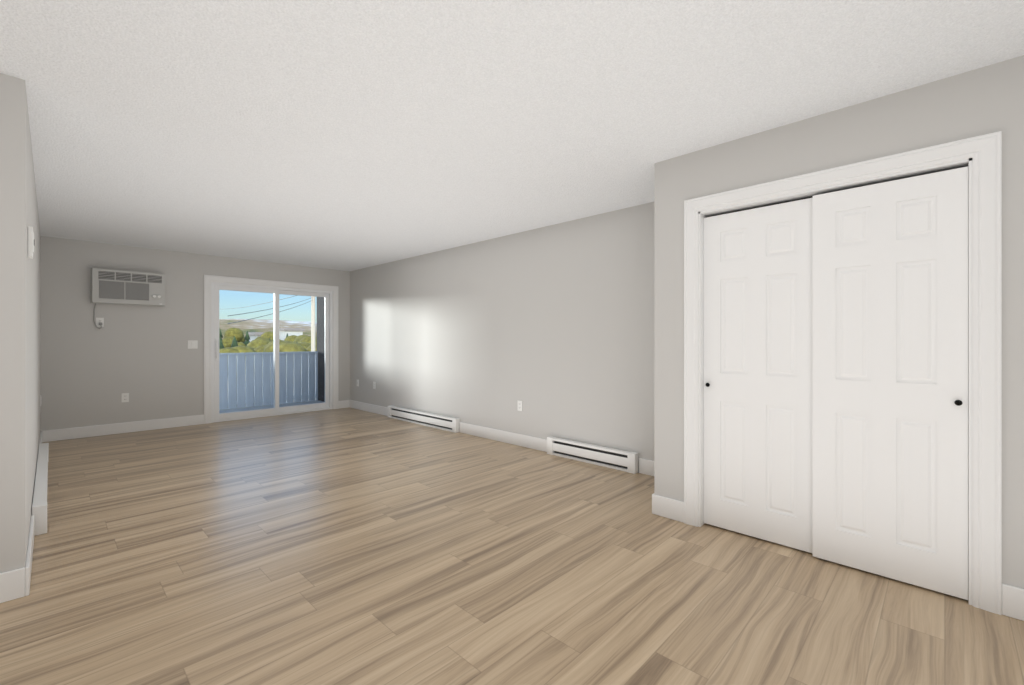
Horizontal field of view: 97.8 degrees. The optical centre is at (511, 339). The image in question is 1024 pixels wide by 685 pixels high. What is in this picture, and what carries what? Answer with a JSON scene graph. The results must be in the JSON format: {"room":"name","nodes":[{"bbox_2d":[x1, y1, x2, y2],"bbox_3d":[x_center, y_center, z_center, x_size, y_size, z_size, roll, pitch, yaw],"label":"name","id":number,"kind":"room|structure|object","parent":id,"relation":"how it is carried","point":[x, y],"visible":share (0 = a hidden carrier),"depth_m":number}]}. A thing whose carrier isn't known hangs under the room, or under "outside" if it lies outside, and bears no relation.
{"room":"empty living room","nodes":[
{"label":"empty living room","id":0,"kind":"room"},
{"bbox_2d":[0,73,40,572],"bbox_3d":[-3.943,-0.010,3.619,4.500,2.420,0.120,0,0,44],"label":"wall","id":1,"kind":"structure","parent":0,"point":[20,347],"depth_m":2.08},
{"bbox_2d":[0,560,31,602],"bbox_3d":[-3.279,1.133,1.061,0.014,0.135,2.899,0,0,44],"label":"baseboard","id":2,"kind":"structure","parent":1,"relation":"attached to","point":[15,584],"depth_m":2.07},
{"bbox_2d":[26,515,33,559],"bbox_3d":[-2.607,1.133,2.418,0.850,0.135,0.014,0,0,44],"label":"baseboard","id":3,"kind":"structure","parent":1,"relation":"attached to","point":[29,556],"depth_m":2.44},
{"bbox_2d":[28,226,34,258],"bbox_3d":[-2.535,-0.512,2.356,0.090,0.155,0.022,0,0,44],"label":"thermostat","id":4,"kind":"object","parent":1,"relation":"attached to","point":[31,242],"visible":1,"depth_m":2.33},
{"bbox_2d":[39,431,43,443],"bbox_3d":[-5.076,1.133,4.813,1.150,0.135,0.018,0,0,44],"label":"baseboard","id":5,"kind":"structure","parent":1,"relation":"attached to","point":[42,432],"depth_m":5.12},
{"bbox_2d":[41,236,349,430],"bbox_3d":[-4.243,-0.010,6.629,0.120,2.420,4.025,0,0,44],"label":"wall","id":6,"kind":"structure","parent":0,"point":[148,361],"depth_m":5.80},
{"bbox_2d":[96,318,103,326],"bbox_3d":[-5.157,-0.220,5.590,0.010,0.116,0.072,0,0,44],"label":"outlet","id":7,"kind":"object","parent":6,"relation":"attached to","point":[99,320],"visible":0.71,"depth_m":5.59},
{"bbox_2d":[44,415,203,441],"bbox_3d":[-4.954,1.133,5.799,0.014,0.135,1.603,0,0,44],"label":"baseboard","id":8,"kind":"structure","parent":6,"relation":"attached to","point":[127,427],"depth_m":5.72},
{"bbox_2d":[121,393,128,401],"bbox_3d":[-4.990,0.745,5.762,0.010,0.116,0.072,0,0,44],"label":"outlet","id":9,"kind":"object","parent":6,"relation":"attached to","point":[124,397],"visible":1,"depth_m":5.76},
{"bbox_2d":[90,268,164,306],"bbox_3d":[-4.918,-0.670,5.747,0.133,0.444,0.734,0,0,44],"label":"air conditioner","id":10,"kind":"object","parent":6,"relation":"in","point":[116,287],"visible":1,"depth_m":5.69},
{"bbox_2d":[93,303,101,328],"bbox_3d":[-5.164,-0.297,5.565,0.023,0.317,0.076,0,0,44],"label":"cord","id":11,"kind":"object","parent":10,"relation":"attached to","point":[94,316],"visible":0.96,"depth_m":5.54},
{"bbox_2d":[188,340,197,348],"bbox_3d":[-4.488,0.065,6.278,0.013,0.116,0.115,0,0,44],"label":"light switch","id":12,"kind":"object","parent":6,"relation":"attached to","point":[192,344],"visible":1,"depth_m":6.28},
{"bbox_2d":[204,275,337,423],"bbox_3d":[-3.717,0.134,7.083,0.035,2.132,1.964,0,0,44],"label":"door frame","id":13,"kind":"structure","parent":6,"relation":"attached to","point":[208,279],"depth_m":6.74},
{"bbox_2d":[211,282,331,422],"bbox_3d":[-3.750,0.175,7.116,0.120,2.050,1.800,0,0,44],"label":"sliding door","id":14,"kind":"structure","parent":6,"relation":"in","point":[217,416],"depth_m":7.08},
{"bbox_2d":[219,400,322,412],"bbox_3d":[-4.295,1.286,7.644,1.360,0.148,3.200,0,0,44],"label":"balcony","id":15,"kind":"object","parent":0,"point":[264,407],"depth_m":8.13},
{"bbox_2d":[219,351,317,409],"bbox_3d":[-4.751,0.720,8.086,0.070,0.980,3.200,0,0,44],"label":"railing","id":16,"kind":"object","parent":15,"relation":"on","point":[256,364],"depth_m":8.25},
{"bbox_2d":[317,297,324,401],"bbox_3d":[-3.398,-0.095,8.570,1.360,2.610,0.140,0,0,44],"label":"wall","id":17,"kind":"structure","parent":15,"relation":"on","point":[320,338],"depth_m":8.83},
{"bbox_2d":[350,202,653,472],"bbox_3d":[0.541,-0.010,4.711,9.420,2.420,0.120,0,0,44],"label":"wall","id":18,"kind":"structure","parent":0,"point":[551,327],"depth_m":5.00},
{"bbox_2d":[348,400,387,415],"bbox_3d":[-2.394,1.133,7.459,1.380,0.135,0.018,0,0,44],"label":"baseboard","id":19,"kind":"structure","parent":18,"relation":"attached to","point":[367,407],"depth_m":7.45},
{"bbox_2d":[460,422,546,451],"bbox_3d":[-0.137,1.133,5.276,1.500,0.135,0.014,0,0,44],"label":"baseboard","id":20,"kind":"structure","parent":18,"relation":"attached to","point":[536,443],"depth_m":5.21},
{"bbox_2d":[518,400,522,410],"bbox_3d":[0.089,0.745,5.057,0.072,0.116,0.010,0,0,44],"label":"electrical outlet","id":21,"kind":"object","parent":18,"relation":"attached to","point":[520,405],"visible":1,"depth_m":5.05},
{"bbox_2d":[639,458,653,475],"bbox_3d":[1.326,1.133,3.855,0.500,0.135,0.018,0,0,44],"label":"baseboard","id":22,"kind":"structure","parent":18,"relation":"attached to","point":[646,466],"depth_m":3.97},
{"bbox_2d":[0,407,1023,684],"bbox_3d":[-1.875,1.250,2.304,9.540,0.100,6.940,0,0,44],"label":"floor","id":23,"kind":"structure","parent":0,"point":[340,547],"depth_m":2.20},
{"bbox_2d":[32,443,48,535],"bbox_3d":[-3.769,1.111,3.583,2.400,0.178,0.066,0,0,44],"label":"heater","id":24,"kind":"object","parent":23,"relation":"on","point":[39,507],"visible":0.94,"depth_m":3.00},
{"bbox_2d":[388,405,459,432],"bbox_3d":[-1.306,1.111,6.369,1.680,0.178,0.066,0,0,44],"label":"heater","id":25,"kind":"object","parent":23,"relation":"on","point":[447,423],"visible":1,"depth_m":6.25},
{"bbox_2d":[547,436,637,473],"bbox_3d":[0.755,1.111,4.372,1.020,0.178,0.066,0,0,44],"label":"heater","id":26,"kind":"object","parent":23,"relation":"on","point":[618,459],"visible":1,"depth_m":4.30},
{"bbox_2d":[0,0,1023,270],"bbox_3d":[-1.875,-1.270,2.304,9.540,0.100,6.940,0,0,44],"label":"ceiling","id":27,"kind":"structure","parent":0,"point":[344,134],"depth_m":2.27},
{"bbox_2d":[654,55,1023,588],"bbox_3d":[2.153,-0.010,2.035,3.140,2.420,0.120,0,0,44],"label":"wall","id":28,"kind":"structure","parent":0,"point":[980,101],"depth_m":2.25},
{"bbox_2d":[652,493,683,515],"bbox_3d":[1.253,1.133,3.372,0.014,0.135,0.814,0,0,44],"label":"baseboard","id":29,"kind":"structure","parent":28,"relation":"attached to","point":[660,504],"depth_m":3.03},
{"bbox_2d":[704,198,812,552],"bbox_3d":[1.473,0.198,2.686,0.627,1.980,0.059,0,0,44],"label":"closet door","id":30,"kind":"structure","parent":28,"relation":"in","point":[758,372],"depth_m":2.67},
{"bbox_2d":[706,196,812,217],"bbox_3d":[1.710,-0.792,2.517,1.204,0.040,0.005,0,0,44],"label":"track rail","id":31,"kind":"object","parent":28,"relation":"attached to","point":[760,206],"visible":0.14,"depth_m":2.71},
{"bbox_2d":[684,131,1001,614],"bbox_3d":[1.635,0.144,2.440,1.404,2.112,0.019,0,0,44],"label":"trim","id":32,"kind":"structure","parent":28,"relation":"attached to","point":[984,152],"depth_m":2.00},
{"bbox_2d":[813,167,967,599],"bbox_3d":[1.870,0.198,2.249,0.599,1.980,0.059,0,0,44],"label":"closet door","id":33,"kind":"structure","parent":28,"relation":"in","point":[890,379],"depth_m":2.22},
{"bbox_2d":[1002,583,1023,620],"bbox_3d":[2.675,1.133,1.433,1.492,0.135,0.018,0,0,44],"label":"baseboard","id":34,"kind":"structure","parent":28,"relation":"attached to","point":[1012,596],"depth_m":1.93},
{"label":"outside","id":35,"kind":"structure","parent":0,"visible":0},
{"bbox_2d":[245,385,270,406],"bbox_3d":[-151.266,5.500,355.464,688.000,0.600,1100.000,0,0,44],"label":"ground","id":36,"kind":"structure","parent":35,"point":[262,394],"depth_m":43.36},
{"bbox_2d":[219,319,316,338],"bbox_3d":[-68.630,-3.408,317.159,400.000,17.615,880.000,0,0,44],"label":"landscape","id":37,"kind":"structure","parent":36,"relation":"on","point":[223,323],"depth_m":179.25},
{"bbox_2d":[219,328,316,385],"bbox_3d":[-27.367,0.329,85.818,96.760,9.742,83.057,0,0,44],"label":"trees","id":38,"kind":"object","parent":36,"relation":"on","point":[255,344],"depth_m":56.15},
{"bbox_2d":[248,328,304,341],"bbox_3d":[-39.270,0.364,169.124,56.457,12.617,174.545,0,0,44],"label":"buildings","id":39,"kind":"structure","parent":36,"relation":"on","point":[291,331],"depth_m":137.63},
{"bbox_2d":[311,296,314,350],"bbox_3d":[-13.075,-1.100,29.451,0.450,12.600,2.200,0,0,44],"label":"utility pole","id":40,"kind":"object","parent":36,"relation":"on","point":[313,322],"depth_m":29.40},
{"bbox_2d":[228,295,309,323],"bbox_3d":[-31.330,-3.054,47.634,76.109,5.032,16.426,0,0,44],"label":"power lines","id":41,"kind":"object","parent":40,"relation":"hanging from","point":[263,310],"depth_m":20.40}
]}

